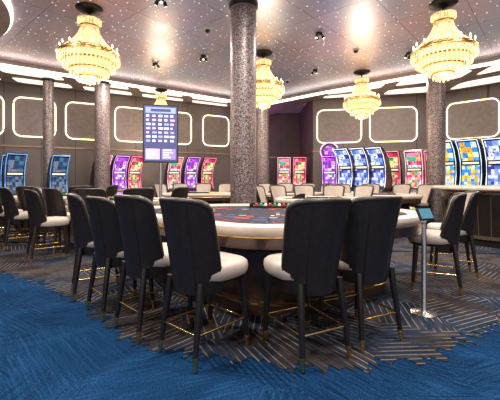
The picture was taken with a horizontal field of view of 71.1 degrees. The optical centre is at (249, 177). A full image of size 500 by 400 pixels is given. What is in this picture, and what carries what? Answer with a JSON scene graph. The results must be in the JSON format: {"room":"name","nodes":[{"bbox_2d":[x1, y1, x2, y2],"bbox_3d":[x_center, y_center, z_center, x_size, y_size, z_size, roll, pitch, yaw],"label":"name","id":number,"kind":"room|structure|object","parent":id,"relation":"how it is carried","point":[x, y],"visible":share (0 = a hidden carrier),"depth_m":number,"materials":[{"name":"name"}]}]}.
{"room":"games hall","nodes":[
{"label":"games hall","id":0,"kind":"room"},
{"bbox_2d":[0,81,229,196],"bbox_3d":[-6.713,-0.925,11.465,13.663,4.450,0.175,0,0,-30],"label":"wall","id":1,"kind":"structure","parent":0,"point":[81,161],"depth_m":12.00,"materials":[{"name":"paint"}]},
{"bbox_2d":[0,96,4,133],"bbox_3d":[-8.297,-1.935,10.446,1.594,1.268,0.051,0,0,-30],"label":"loop","id":2,"kind":"object","parent":1,"relation":"attached to","point":[2,104],"visible":1,"depth_m":10.83,"materials":[{"name":"beige"}]},
{"bbox_2d":[13,97,55,137],"bbox_3d":[-6.907,-1.935,11.245,1.194,1.268,0.051,0,0,-30],"label":"loop","id":3,"kind":"object","parent":1,"relation":"attached to","point":[27,113],"visible":0.7,"depth_m":11.18,"materials":[{"name":"beige"}]},
{"bbox_2d":[65,102,93,139],"bbox_3d":[-5.648,-1.935,11.965,1.194,1.268,0.051,0,0,-30],"label":"loop","id":4,"kind":"object","parent":1,"relation":"attached to","point":[79,116],"visible":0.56,"depth_m":11.91,"materials":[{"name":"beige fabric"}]},
{"bbox_2d":[14,145,229,154],"bbox_3d":[-4.068,-1.005,12.887,7.659,0.050,0.030,0,0,-30],"label":"trim rail","id":5,"kind":"object","parent":1,"relation":"attached to","point":[14,145],"visible":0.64,"depth_m":12.39,"materials":[{"name":"brown metal"}]},
{"bbox_2d":[114,106,142,142],"bbox_3d":[-4.302,-1.935,12.734,1.194,1.268,0.051,0,0,-30],"label":"loop","id":6,"kind":"object","parent":1,"relation":"attached to","point":[128,122],"visible":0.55,"depth_m":12.70,"materials":[{"name":"beige"}]},
{"bbox_2d":[178,112,191,144],"bbox_3d":[-2.826,-1.935,13.577,1.194,1.268,0.051,0,0,-30],"label":"loop","id":7,"kind":"object","parent":1,"relation":"attached to","point":[184,120],"visible":0.47,"depth_m":13.75,"materials":[{"name":"beige"}]},
{"bbox_2d":[203,115,228,146],"bbox_3d":[-1.393,-1.935,14.396,1.194,1.268,0.051,0,0,-30],"label":"loop","id":8,"kind":"object","parent":1,"relation":"attached to","point":[215,129],"visible":1,"depth_m":14.41,"materials":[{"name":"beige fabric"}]},
{"bbox_2d":[0,271,499,399],"bbox_3d":[-0.250,1.350,7.500,25.500,0.100,21.000,0,0,0],"label":"floor","id":9,"kind":"structure","parent":0,"point":[50,349],"depth_m":2.36,"materials":[{"name":"blue carpet"}]},
{"bbox_2d":[0,226,499,376],"bbox_3d":[-0.366,1.297,7.068,18.353,0.006,15.981,0,0,-37],"label":"patterned carpet","id":10,"kind":"object","parent":9,"relation":"on","point":[467,314],"visible":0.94,"depth_m":3.27,"materials":[{"name":"grey carpet"}]},
{"bbox_2d":[0,154,5,224],"bbox_3d":[-6.762,0.318,9.862,0.452,1.953,0.646,0,0,-45],"label":"machine","id":11,"kind":"object","parent":10,"relation":"on","point":[3,155],"visible":0.17,"depth_m":9.68,"materials":[{"name":"black paint"}]},
{"bbox_2d":[0,200,16,235],"bbox_3d":[-5.543,0.732,7.738,0.555,1.128,0.623,0,0,31],"label":"chair","id":12,"kind":"object","parent":10,"relation":"on","point":[14,226],"visible":0.09,"depth_m":7.82,"materials":[{"name":"black leather"}]},
{"bbox_2d":[0,201,22,242],"bbox_3d":[-4.882,0.732,6.965,0.623,1.128,0.555,0,0,-40],"label":"chair","id":13,"kind":"object","parent":10,"relation":"on","point":[2,217],"visible":0.57,"depth_m":6.94,"materials":[{"name":"black leather"}]},
{"bbox_2d":[2,152,26,227],"bbox_3d":[-6.262,0.318,9.312,0.452,1.953,0.646,0,0,-45],"label":"machine","id":14,"kind":"object","parent":10,"relation":"on","point":[14,165],"visible":0.4,"depth_m":9.23,"materials":[{"name":"black paint"}]},
{"bbox_2d":[0,187,37,250],"bbox_3d":[-4.282,0.732,6.515,0.623,1.128,0.555,0,0,-40],"label":"chair","id":15,"kind":"object","parent":10,"relation":"on","point":[12,215],"visible":0.87,"depth_m":6.28,"materials":[{"name":"black leather"}]},
{"bbox_2d":[16,186,48,235],"bbox_3d":[-4.718,0.732,7.627,0.555,1.128,0.623,0,0,-9],"label":"chair","id":16,"kind":"object","parent":10,"relation":"on","point":[19,190],"visible":0.34,"depth_m":7.37,"materials":[{"name":"black fabric"}]},
{"bbox_2d":[14,195,71,233],"bbox_3d":[-4.766,0.862,8.567,2.059,0.864,1.338,0,0,-30],"label":"table","id":17,"kind":"object","parent":10,"relation":"on","point":[24,223],"visible":0.12,"depth_m":8.20,"materials":[{"name":"leather"}]},
{"bbox_2d":[23,189,69,263],"bbox_3d":[-3.232,0.732,5.565,0.623,1.128,0.555,0,0,-40],"label":"chair","id":18,"kind":"object","parent":10,"relation":"on","point":[38,221],"visible":1,"depth_m":5.35,"materials":[{"name":"black fabric"}]},
{"bbox_2d":[41,77,54,187],"bbox_3d":[-6.050,-0.841,10.500,0.400,4.269,0.400,0,0,0],"label":"column","id":19,"kind":"structure","parent":10,"relation":"on","point":[48,83],"depth_m":10.37,"materials":[{"name":"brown stone"}]},
{"bbox_2d":[33,187,68,247],"bbox_3d":[-3.840,0.732,6.775,0.623,1.128,0.555,0,0,-25],"label":"chair","id":20,"kind":"object","parent":10,"relation":"on","point":[38,189],"visible":0.3,"depth_m":6.50,"materials":[{"name":"black fabric"}]},
{"bbox_2d":[41,188,73,253],"bbox_3d":[-3.375,0.732,6.287,0.555,1.128,0.623,0,0,34],"label":"chair","id":21,"kind":"object","parent":10,"relation":"on","point":[54,203],"visible":0.61,"depth_m":6.04,"materials":[{"name":"black leather"}]},
{"bbox_2d":[46,154,69,192],"bbox_3d":[-5.512,0.318,10.062,0.452,1.953,0.646,0,0,-45],"label":"machine","id":22,"kind":"object","parent":10,"relation":"on","point":[58,164],"visible":0.48,"depth_m":9.97,"materials":[{"name":"black paint"}]},
{"bbox_2d":[65,185,92,232],"bbox_3d":[-3.975,0.732,8.056,0.623,1.128,0.555,0,0,39],"label":"chair","id":23,"kind":"object","parent":10,"relation":"on","point":[71,189],"visible":0.16,"depth_m":7.77,"materials":[{"name":"black fabric"}]},
{"bbox_2d":[74,188,106,214],"bbox_3d":[-2.713,0.732,6.121,0.555,1.128,0.623,0,0,1],"label":"chair","id":24,"kind":"object","parent":10,"relation":"on","point":[82,192],"visible":0.2,"depth_m":5.84,"materials":[{"name":"black leather"}]},
{"bbox_2d":[66,193,124,301],"bbox_3d":[-1.729,0.732,3.961,0.623,1.128,0.555,0,0,-28],"label":"chair","id":25,"kind":"object","parent":10,"relation":"on","point":[80,221],"visible":0.74,"depth_m":3.71,"materials":[{"name":"black leather"}]},
{"bbox_2d":[90,155,112,187],"bbox_3d":[-4.910,0.263,11.560,0.477,2.062,0.682,0,0,-45],"label":"machine","id":26,"kind":"object","parent":10,"relation":"on","point":[111,156],"visible":0.1,"depth_m":11.48,"materials":[{"name":"black paint"}]},
{"bbox_2d":[94,80,110,190],"bbox_3d":[-4.600,-0.841,10.900,0.550,4.269,0.550,0,0,0],"label":"column","id":27,"kind":"structure","parent":10,"relation":"on","point":[102,90],"depth_m":10.71,"materials":[{"name":"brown stone"}]},
{"bbox_2d":[106,185,117,195],"bbox_3d":[-3.659,0.732,8.825,0.623,1.128,0.555,0,0,-1],"label":"chair","id":28,"kind":"object","parent":10,"relation":"on","point":[111,190],"visible":0.28,"depth_m":8.66,"materials":[{"name":"black leather"}]},
{"bbox_2d":[66,197,158,210],"bbox_3d":[-2.653,0.862,7.035,2.059,0.864,1.338,0,0,-10],"label":"table","id":29,"kind":"object","parent":10,"relation":"on","point":[156,199],"visible":0.09,"depth_m":6.82,"materials":[{"name":"leather"}]},
{"bbox_2d":[85,196,154,321],"bbox_3d":[-1.282,0.732,3.466,0.623,1.128,0.555,0,0,-42],"label":"chair","id":30,"kind":"object","parent":10,"relation":"on","point":[108,254],"visible":0.8,"depth_m":3.23,"materials":[{"name":"black leather"}]},
{"bbox_2d":[110,155,129,194],"bbox_3d":[-4.460,0.263,11.910,0.477,2.062,0.682,0,0,-45],"label":"machine","id":31,"kind":"object","parent":10,"relation":"on","point":[118,167],"visible":0.52,"depth_m":11.81,"materials":[{"name":"black paint"}]},
{"bbox_2d":[126,155,142,187],"bbox_3d":[-4.060,0.263,12.260,0.477,2.062,0.682,0,0,-45],"label":"machine","id":32,"kind":"object","parent":10,"relation":"on","point":[134,167],"visible":0.39,"depth_m":12.15,"materials":[{"name":"black paint"}]},
{"bbox_2d":[123,188,154,201],"bbox_3d":[-2.047,0.732,6.306,0.555,1.128,0.623,0,0,-33],"label":"chair","id":33,"kind":"object","parent":10,"relation":"on","point":[148,193],"visible":0.24,"depth_m":6.06,"materials":[{"name":"black leather"}]},
{"bbox_2d":[113,194,193,343],"bbox_3d":[-0.843,0.715,3.067,0.571,1.162,0.642,0,0,45],"label":"chair","id":34,"kind":"object","parent":10,"relation":"on","point":[146,257],"visible":0.92,"depth_m":2.82,"materials":[{"name":"black leather"}]},
{"bbox_2d":[143,104,177,205],"bbox_3d":[-1.530,0.022,6.000,0.452,2.544,0.452,0,0,31],"label":"display screen","id":35,"kind":"object","parent":10,"relation":"on","point":[160,122],"visible":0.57,"depth_m":5.98,"materials":[{"name":"metal"}]},
{"bbox_2d":[153,183,167,196],"bbox_3d":[-2.588,0.732,10.599,0.623,1.128,0.555,0,0,29],"label":"chair","id":36,"kind":"object","parent":10,"relation":"on","point":[156,186],"visible":0.3,"depth_m":10.72,"materials":[{"name":"beige leather"}]},
{"bbox_2d":[164,156,183,192],"bbox_3d":[-2.718,0.263,12.454,0.477,2.062,0.682,0,0,-35],"label":"machine","id":37,"kind":"object","parent":10,"relation":"on","point":[172,170],"visible":0.38,"depth_m":12.37,"materials":[{"name":"black paint"}]},
{"bbox_2d":[171,187,188,197],"bbox_3d":[-1.525,0.732,6.899,0.623,1.128,0.555,0,0,19],"label":"chair","id":38,"kind":"object","parent":10,"relation":"on","point":[178,192],"visible":0.27,"depth_m":6.67,"materials":[{"name":"black leather"}]},
{"bbox_2d":[172,183,188,191],"bbox_3d":[-2.128,0.732,11.022,0.555,1.128,0.623,0,0,-32],"label":"chair","id":39,"kind":"object","parent":10,"relation":"on","point":[174,185],"visible":0.21,"depth_m":11.24,"materials":[{"name":"beige leather"}]},
{"bbox_2d":[181,156,199,191],"bbox_3d":[-2.168,0.263,12.754,0.477,2.062,0.682,0,0,-35],"label":"machine","id":40,"kind":"object","parent":10,"relation":"on","point":[189,171],"visible":0.4,"depth_m":12.66,"materials":[{"name":"black paint"}]},
{"bbox_2d":[162,192,229,203],"bbox_3d":[-1.500,0.862,10.269,2.059,0.864,1.338,0,0,0],"label":"table","id":41,"kind":"object","parent":10,"relation":"on","point":[212,197],"visible":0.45,"depth_m":9.67,"materials":[{"name":"leather"}]},
{"bbox_2d":[195,183,211,191],"bbox_3d":[-1.500,0.732,11.177,0.555,1.128,0.623,0,0,0],"label":"chair","id":42,"kind":"object","parent":10,"relation":"on","point":[199,187],"visible":0.3,"depth_m":11.39,"materials":[{"name":"beige leather"}]},
{"bbox_2d":[158,197,249,372],"bbox_3d":[-0.349,0.715,2.658,0.571,1.162,0.642,0,0,42],"label":"chair","id":43,"kind":"object","parent":10,"relation":"on","point":[198,266],"visible":1,"depth_m":2.43,"materials":[{"name":"black leather"}]},
{"bbox_2d":[197,157,216,191],"bbox_3d":[-1.618,0.263,13.054,0.477,2.062,0.682,0,0,-35],"label":"machine","id":44,"kind":"object","parent":10,"relation":"on","point":[205,172],"visible":0.5,"depth_m":12.96,"materials":[{"name":"black paint"}]},
{"bbox_2d":[218,183,229,203],"bbox_3d":[-0.872,0.732,11.022,0.555,1.128,0.623,0,0,32],"label":"chair","id":45,"kind":"object","parent":10,"relation":"on","point":[223,187],"visible":0.23,"depth_m":11.26,"materials":[{"name":"beige leather"}]},
{"bbox_2d":[229,0,257,203],"bbox_3d":[-0.120,-0.925,6.350,0.570,4.439,0.570,0,0,0],"label":"column","id":46,"kind":"structure","parent":10,"relation":"on","point":[242,12],"depth_m":6.14,"materials":[{"name":"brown stone"}]},
{"bbox_2d":[256,185,267,202],"bbox_3d":[0.388,0.732,7.944,0.623,1.128,0.555,0,0,21],"label":"chair","id":47,"kind":"object","parent":10,"relation":"on","point":[261,196],"visible":0.24,"depth_m":8.15,"materials":[{"name":"beige leather"}]},
{"bbox_2d":[257,105,268,184],"bbox_3d":[0.450,-0.841,12.300,0.540,4.269,0.540,0,0,0],"label":"column","id":48,"kind":"structure","parent":10,"relation":"on","point":[262,115],"depth_m":12.12,"materials":[{"name":"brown stone"}]},
{"bbox_2d":[258,183,270,191],"bbox_3d":[0.572,0.732,11.422,0.555,1.128,0.623,0,0,-32],"label":"chair","id":49,"kind":"object","parent":10,"relation":"on","point":[265,185],"visible":0.24,"depth_m":11.67,"materials":[{"name":"beige leather"}]},
{"bbox_2d":[269,185,286,202],"bbox_3d":[0.784,0.732,8.426,0.555,1.128,0.623,0,0,-40],"label":"chair","id":50,"kind":"object","parent":10,"relation":"on","point":[276,191],"visible":0.34,"depth_m":8.64,"materials":[{"name":"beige leather"}]},
{"bbox_2d":[278,156,289,183],"bbox_3d":[1.345,0.231,13.842,0.492,2.127,0.704,0,0,5],"label":"machine","id":51,"kind":"object","parent":10,"relation":"on","point":[283,162],"visible":0.52,"depth_m":13.77,"materials":[{"name":"black paint"}]},
{"bbox_2d":[278,183,293,190],"bbox_3d":[1.200,0.732,11.576,0.555,1.128,0.623,0,0,0],"label":"chair","id":52,"kind":"object","parent":10,"relation":"on","point":[289,186],"visible":0.2,"depth_m":11.80,"materials":[{"name":"beige leather"}]},
{"bbox_2d":[153,204,420,315],"bbox_3d":[0.225,0.845,4.328,3.251,0.899,2.737,0,0,-29],"label":"table","id":53,"kind":"object","parent":10,"relation":"on","point":[251,233],"visible":0.27,"depth_m":3.39,"materials":[{"name":"leather"}]},
{"bbox_2d":[249,202,289,207],"bbox_3d":[0.350,0.387,4.955,0.700,0.060,0.250,0,0,4],"label":"tray","id":54,"kind":"object","parent":53,"relation":"on","point":[252,204],"visible":0.75,"depth_m":4.87,"materials":[{"name":"multicoloured plastic"}]},
{"bbox_2d":[271,212,284,216],"bbox_3d":[0.299,0.397,3.771,0.135,0.039,0.103,0,0,-40],"label":"chips","id":55,"kind":"object","parent":53,"relation":"on","point":[277,213],"visible":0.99,"depth_m":3.75,"materials":[{"name":"white plastic"}]},
{"bbox_2d":[266,192,322,202],"bbox_3d":[1.200,0.862,10.669,2.059,0.864,1.338,0,0,0],"label":"table","id":56,"kind":"object","parent":10,"relation":"on","point":[268,195],"visible":0.11,"depth_m":10.07,"materials":[{"name":"leather"}]},
{"bbox_2d":[293,156,305,184],"bbox_3d":[1.945,0.231,13.792,0.492,2.127,0.704,0,0,5],"label":"machine","id":57,"kind":"object","parent":10,"relation":"on","point":[299,162],"visible":0.38,"depth_m":13.72,"materials":[{"name":"black paint"}]},
{"bbox_2d":[293,185,314,195],"bbox_3d":[1.383,0.732,8.665,0.555,1.128,0.623,0,0,-8],"label":"chair","id":58,"kind":"object","parent":10,"relation":"on","point":[308,190],"visible":0.26,"depth_m":8.88,"materials":[{"name":"beige leather"}]},
{"bbox_2d":[262,197,351,372],"bbox_3d":[0.419,0.715,2.652,0.571,1.162,0.642,0,0,-27],"label":"chair","id":59,"kind":"object","parent":10,"relation":"on","point":[307,266],"visible":1,"depth_m":2.42,"materials":[{"name":"black leather"}]},
{"bbox_2d":[301,183,315,187],"bbox_3d":[1.828,0.732,11.422,0.555,1.128,0.623,0,0,32],"label":"chair","id":60,"kind":"object","parent":10,"relation":"on","point":[313,184],"visible":0.09,"depth_m":11.62,"materials":[{"name":"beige leather"}]},
{"bbox_2d":[275,196,356,202],"bbox_3d":[1.522,0.862,7.767,2.059,0.864,1.338,0,0,-6],"label":"table","id":61,"kind":"object","parent":10,"relation":"on","point":[288,199],"visible":0.18,"depth_m":7.55,"materials":[{"name":"leather"}]},
{"bbox_2d":[292,194,304,198],"bbox_3d":[1.014,0.387,7.343,0.140,0.130,0.260,0,0,-36],"label":"shoe","id":62,"kind":"object","parent":61,"relation":"on","point":[299,196],"visible":0.74,"depth_m":7.25,"materials":[{"name":"black paint"}]},
{"bbox_2d":[306,196,339,198],"bbox_3d":[1.563,0.422,7.376,0.700,0.060,0.250,0,0,-6],"label":"tray","id":63,"kind":"object","parent":61,"relation":"on","point":[307,197],"visible":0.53,"depth_m":7.26,"materials":[{"name":"black plastic"}]},
{"bbox_2d":[320,142,337,184],"bbox_3d":[2.736,0.035,12.046,0.630,2.519,0.682,0,0,15],"label":"machine","id":64,"kind":"object","parent":10,"relation":"on","point":[329,160],"visible":0.7,"depth_m":11.94,"materials":[{"name":"black paint"}]},
{"bbox_2d":[323,185,344,195],"bbox_3d":[2.027,0.732,8.597,0.555,1.128,0.623,0,0,24],"label":"chair","id":65,"kind":"object","parent":10,"relation":"on","point":[328,190],"visible":0.33,"depth_m":8.81,"materials":[{"name":"beige leather"}]},
{"bbox_2d":[336,184,351,192],"bbox_3d":[2.859,0.732,10.278,0.555,1.128,0.623,0,0,-27],"label":"chair","id":66,"kind":"object","parent":10,"relation":"on","point":[347,186],"visible":0.18,"depth_m":10.52,"materials":[{"name":"beige leather"}]},
{"bbox_2d":[333,147,355,190],"bbox_3d":[3.203,0.155,11.660,0.754,2.278,0.527,0,0,-40],"label":"machine","id":67,"kind":"object","parent":10,"relation":"on","point":[347,175],"visible":0.44,"depth_m":11.52,"materials":[{"name":"black paint"}]},
{"bbox_2d":[317,195,403,352],"bbox_3d":[0.909,0.715,2.922,0.571,1.162,0.642,0,0,-26],"label":"chair","id":68,"kind":"object","parent":10,"relation":"on","point":[365,258],"visible":0.89,"depth_m":2.68,"materials":[{"name":"black leather"}]},
{"bbox_2d":[349,147,371,192],"bbox_3d":[3.652,0.155,11.410,0.754,2.278,0.527,0,0,-40],"label":"machine","id":69,"kind":"object","parent":10,"relation":"on","point":[363,166],"visible":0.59,"depth_m":11.28,"materials":[{"name":"black paint"}]},
{"bbox_2d":[353,185,373,196],"bbox_3d":[2.569,0.732,8.209,0.623,1.128,0.555,0,0,-35],"label":"chair","id":70,"kind":"object","parent":10,"relation":"on","point":[359,190],"visible":0.38,"depth_m":8.40,"materials":[{"name":"beige leather"}]},
{"bbox_2d":[362,184,379,192],"bbox_3d":[3.604,0.732,10.359,0.555,1.128,0.623,0,0,10],"label":"chair","id":71,"kind":"object","parent":10,"relation":"on","point":[376,186],"visible":0.2,"depth_m":10.53,"materials":[{"name":"beige leather"}]},
{"bbox_2d":[365,146,391,192],"bbox_3d":[4.103,0.155,11.160,0.754,2.278,0.527,0,0,-40],"label":"machine","id":72,"kind":"object","parent":10,"relation":"on","point":[381,168],"visible":0.5,"depth_m":11.03,"materials":[{"name":"black paint"}]},
{"bbox_2d":[344,193,422,209],"bbox_3d":[3.447,0.862,9.465,2.059,0.864,1.338,0,0,10],"label":"table","id":73,"kind":"object","parent":10,"relation":"on","point":[408,199],"visible":0.25,"depth_m":8.79,"materials":[{"name":"leather"}]},
{"bbox_2d":[373,193,395,194],"bbox_3d":[3.378,0.422,9.077,0.700,0.060,0.250,0,0,10],"label":"tray","id":74,"kind":"object","parent":73,"relation":"on","point":[373,193],"visible":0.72,"depth_m":8.94,"materials":[{"name":"black plastic"}]},
{"bbox_2d":[385,150,402,192],"bbox_3d":[4.616,0.209,11.352,0.502,2.170,0.718,0,0,35],"label":"machine","id":75,"kind":"object","parent":10,"relation":"on","point":[394,157],"visible":0.24,"depth_m":11.20,"materials":[{"name":"black paint"}]},
{"bbox_2d":[392,184,411,193],"bbox_3d":[4.277,0.732,10.028,0.623,1.128,0.555,0,0,-43],"label":"chair","id":76,"kind":"object","parent":10,"relation":"on","point":[396,188],"visible":0.36,"depth_m":10.22,"materials":[{"name":"beige leather"}]},
{"bbox_2d":[404,149,424,210],"bbox_3d":[5.216,0.209,11.102,0.502,2.170,0.718,0,0,35],"label":"machine","id":77,"kind":"object","parent":10,"relation":"on","point":[414,161],"visible":0.53,"depth_m":11.00,"materials":[{"name":"black paint"}]},
{"bbox_2d":[410,184,432,222],"bbox_3d":[4.610,0.732,9.504,0.623,1.128,0.555,0,0,-14],"label":"chair","id":78,"kind":"object","parent":10,"relation":"on","point":[425,190],"visible":0.66,"depth_m":9.53,"materials":[{"name":"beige leather"}]},
{"bbox_2d":[410,208,437,318],"bbox_3d":[1.660,0.790,3.340,0.240,1.009,0.240,0,0,-20],"label":"tablet stand","id":79,"kind":"object","parent":10,"relation":"on","point":[424,214],"visible":1,"depth_m":3.32,"materials":[{"name":"metal"}]},
{"bbox_2d":[424,150,426,183],"bbox_3d":[5.816,0.209,11.052,0.502,2.170,0.718,0,0,35],"label":"machine","id":80,"kind":"object","parent":10,"relation":"on","point":[425,151],"visible":0.12,"depth_m":11.10,"materials":[{"name":"black paint"}]},
{"bbox_2d":[427,73,445,223],"bbox_3d":[5.100,-0.925,9.600,0.560,4.439,0.560,0,0,0],"label":"column","id":81,"kind":"structure","parent":10,"relation":"on","point":[436,91],"depth_m":9.41,"materials":[{"name":"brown stone"}]},
{"bbox_2d":[408,192,466,295],"bbox_3d":[2.199,0.732,4.131,0.623,1.128,0.555,0,0,28],"label":"chair","id":82,"kind":"object","parent":10,"relation":"on","point":[446,239],"visible":0.94,"depth_m":3.91,"materials":[{"name":"black leather"}]},
{"bbox_2d":[446,139,459,184],"bbox_3d":[5.799,0.101,10.310,0.790,2.387,0.552,0,0,-38],"label":"machine","id":83,"kind":"object","parent":10,"relation":"on","point":[452,155],"visible":0.19,"depth_m":10.12,"materials":[{"name":"black paint"}]},
{"bbox_2d":[427,190,479,278],"bbox_3d":[2.758,0.732,4.758,0.623,1.128,0.555,0,0,20],"label":"chair","id":84,"kind":"object","parent":10,"relation":"on","point":[467,227],"visible":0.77,"depth_m":4.54,"materials":[{"name":"black leather"}]},
{"bbox_2d":[431,185,499,248],"bbox_3d":[5.200,0.732,7.200,2.640,1.125,2.640,0,0,0],"label":"bar counter","id":85,"kind":"object","parent":10,"relation":"on","point":[486,232],"depth_m":6.51,"materials":[{"name":"black paint"}]},
{"bbox_2d":[455,138,485,184],"bbox_3d":[6.269,0.101,9.910,0.790,2.387,0.552,0,0,-38],"label":"machine","id":86,"kind":"object","parent":10,"relation":"on","point":[470,150],"visible":0.45,"depth_m":9.79,"materials":[{"name":"black paint"}]},
{"bbox_2d":[482,136,499,184],"bbox_3d":[6.749,0.101,9.510,0.790,2.387,0.552,0,0,-38],"label":"machine","id":87,"kind":"object","parent":10,"relation":"on","point":[491,145],"visible":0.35,"depth_m":9.50,"materials":[{"name":"black paint"}]},
{"bbox_2d":[0,55,499,115],"bbox_3d":[0.319,-3.045,10.135,24.716,0.207,13.541,0,0,9],"label":"ceiling","id":88,"kind":"structure","parent":0,"point":[486,71],"depth_m":11.23,"materials":[{"name":"white paint"}]},
{"bbox_2d":[0,0,12,36],"bbox_3d":[-5.393,-3.085,6.309,1.857,0.110,6.778,0,0,-35],"label":"cove","id":89,"kind":"object","parent":88,"relation":"attached to","point":[6,15],"visible":1,"depth_m":6.65,"materials":[{"name":"beige"}]},
{"bbox_2d":[56,2,120,85],"bbox_3d":[-2.980,-2.429,6.500,1.092,1.440,1.092,0,0,3],"label":"crystal chandelier","id":90,"kind":"object","parent":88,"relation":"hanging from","point":[87,58],"visible":1,"depth_m":6.32,"materials":[{"name":"gold"}]},
{"bbox_2d":[155,88,167,104],"bbox_3d":[-3.000,-2.331,11.800,0.983,1.296,0.983,0,0,34],"label":"crystal chandelier","id":91,"kind":"object","parent":88,"relation":"hanging from","point":[161,97],"visible":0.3,"depth_m":11.68,"materials":[{"name":"gold"}]},
{"bbox_2d":[0,0,499,112],"bbox_3d":[-0.250,-3.200,7.500,25.500,0.100,21.000,0,0,0],"label":"ceiling","id":92,"kind":"structure","parent":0,"point":[143,33],"depth_m":7.79,"materials":[{"name":"beige paint"}]},
{"bbox_2d":[152,62,159,68],"bbox_3d":[-2.616,-3.077,9.617,0.237,0.145,0.215,0,0,-44],"label":"ceiling spotlight","id":93,"kind":"object","parent":92,"relation":"attached to","point":[154,63],"depth_m":9.59,"materials":[{"name":"black metal"}]},
{"bbox_2d":[154,0,167,7],"bbox_3d":[-1.573,-3.077,6.105,0.215,0.145,0.237,0,0,13],"label":"ceiling spotlight","id":94,"kind":"object","parent":92,"relation":"attached to","point":[163,2],"depth_m":6.10,"materials":[{"name":"black metal"}]},
{"bbox_2d":[199,55,207,61],"bbox_3d":[-1.222,-3.077,9.008,0.215,0.145,0.237,0,0,20],"label":"ceiling spotlight","id":95,"kind":"object","parent":92,"relation":"attached to","point":[202,57],"depth_m":9.00,"materials":[{"name":"black metal"}]},
{"bbox_2d":[203,27,210,32],"bbox_3d":[-0.900,-3.108,7.400,0.170,0.082,0.170,0,0,0],"label":"dome","id":96,"kind":"object","parent":92,"relation":"attached to","point":[206,29],"visible":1,"depth_m":7.36,"materials":[{"name":"black plastic"}]},
{"bbox_2d":[256,49,284,109],"bbox_3d":[0.330,-2.429,8.800,1.092,1.440,1.092,0,0,-42],"label":"crystal chandelier","id":97,"kind":"object","parent":92,"relation":"hanging from","point":[267,90],"visible":0.73,"depth_m":8.60,"materials":[{"name":"gold"}]},
{"bbox_2d":[315,32,324,40],"bbox_3d":[1.496,-3.077,7.623,0.237,0.145,0.215,0,0,-10],"label":"ceiling spotlight","id":98,"kind":"object","parent":92,"relation":"attached to","point":[318,34],"depth_m":7.55,"materials":[{"name":"black metal"}]},
{"bbox_2d":[343,70,380,119],"bbox_3d":[3.320,-2.429,10.400,1.092,1.440,1.092,0,0,-12],"label":"crystal chandelier","id":99,"kind":"object","parent":92,"relation":"hanging from","point":[363,103],"visible":1,"depth_m":10.21,"materials":[{"name":"gold"}]},
{"bbox_2d":[404,52,413,58],"bbox_3d":[4.011,-3.077,8.821,0.237,0.145,0.215,0,0,26],"label":"ceiling spotlight","id":100,"kind":"object","parent":92,"relation":"attached to","point":[408,53],"depth_m":8.77,"materials":[{"name":"black metal"}]},
{"bbox_2d":[410,0,479,82],"bbox_3d":[3.480,-2.429,6.300,1.092,1.440,1.092,0,0,-27],"label":"crystal chandelier","id":101,"kind":"object","parent":92,"relation":"hanging from","point":[444,55],"visible":1,"depth_m":6.12,"materials":[{"name":"gold"}]},
{"bbox_2d":[256,113,298,184],"bbox_3d":[0.825,-0.925,17.075,3.150,4.450,0.150,0,0,0],"label":"wall","id":102,"kind":"structure","parent":0,"point":[283,127],"depth_m":17.00,"materials":[{"name":"brown paint"}]},
{"bbox_2d":[299,100,312,182],"bbox_3d":[2.475,-0.925,15.150,0.150,4.450,3.700,0,0,0],"label":"wall","id":103,"kind":"structure","parent":0,"point":[306,114],"depth_m":14.61,"materials":[{"name":"brown paint"}]},
{"bbox_2d":[313,94,426,191],"bbox_3d":[4.516,-0.925,12.923,4.295,4.450,0.150,0,0,12],"label":"wall","id":104,"kind":"structure","parent":0,"point":[419,101],"depth_m":12.78,"materials":[{"name":"paint"}]},
{"bbox_2d":[317,109,361,142],"bbox_3d":[3.322,-1.935,13.070,1.642,1.268,0.051,0,0,12],"label":"loop","id":105,"kind":"object","parent":104,"relation":"attached to","point":[337,126],"visible":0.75,"depth_m":13.10,"materials":[{"name":"beige"}]},
{"bbox_2d":[313,149,426,151],"bbox_3d":[4.497,-1.005,12.835,4.295,0.050,0.030,0,0,12],"label":"trim rail","id":106,"kind":"object","parent":104,"relation":"attached to","point":[397,149],"visible":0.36,"depth_m":12.60,"materials":[{"name":"brown metal"}]},
{"bbox_2d":[369,106,417,141],"bbox_3d":[5.180,-1.935,12.672,1.642,1.268,0.051,0,0,12],"label":"loop","id":107,"kind":"object","parent":104,"relation":"attached to","point":[390,124],"visible":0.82,"depth_m":12.69,"materials":[{"name":"beige"}]},
{"bbox_2d":[446,83,499,158],"bbox_3d":[8.103,-0.925,11.003,4.101,4.450,0.150,0,0,45],"label":"wall","id":108,"kind":"structure","parent":0,"point":[489,91],"depth_m":11.58,"materials":[{"name":"paint"}]},
{"bbox_2d":[446,98,499,139],"bbox_3d":[7.356,-1.935,11.600,0.051,1.268,1.542,0,0,-45],"label":"loop","id":109,"kind":"object","parent":108,"relation":"attached to","point":[480,118],"visible":0.95,"depth_m":11.59,"materials":[{"name":"beige"}]}
]}

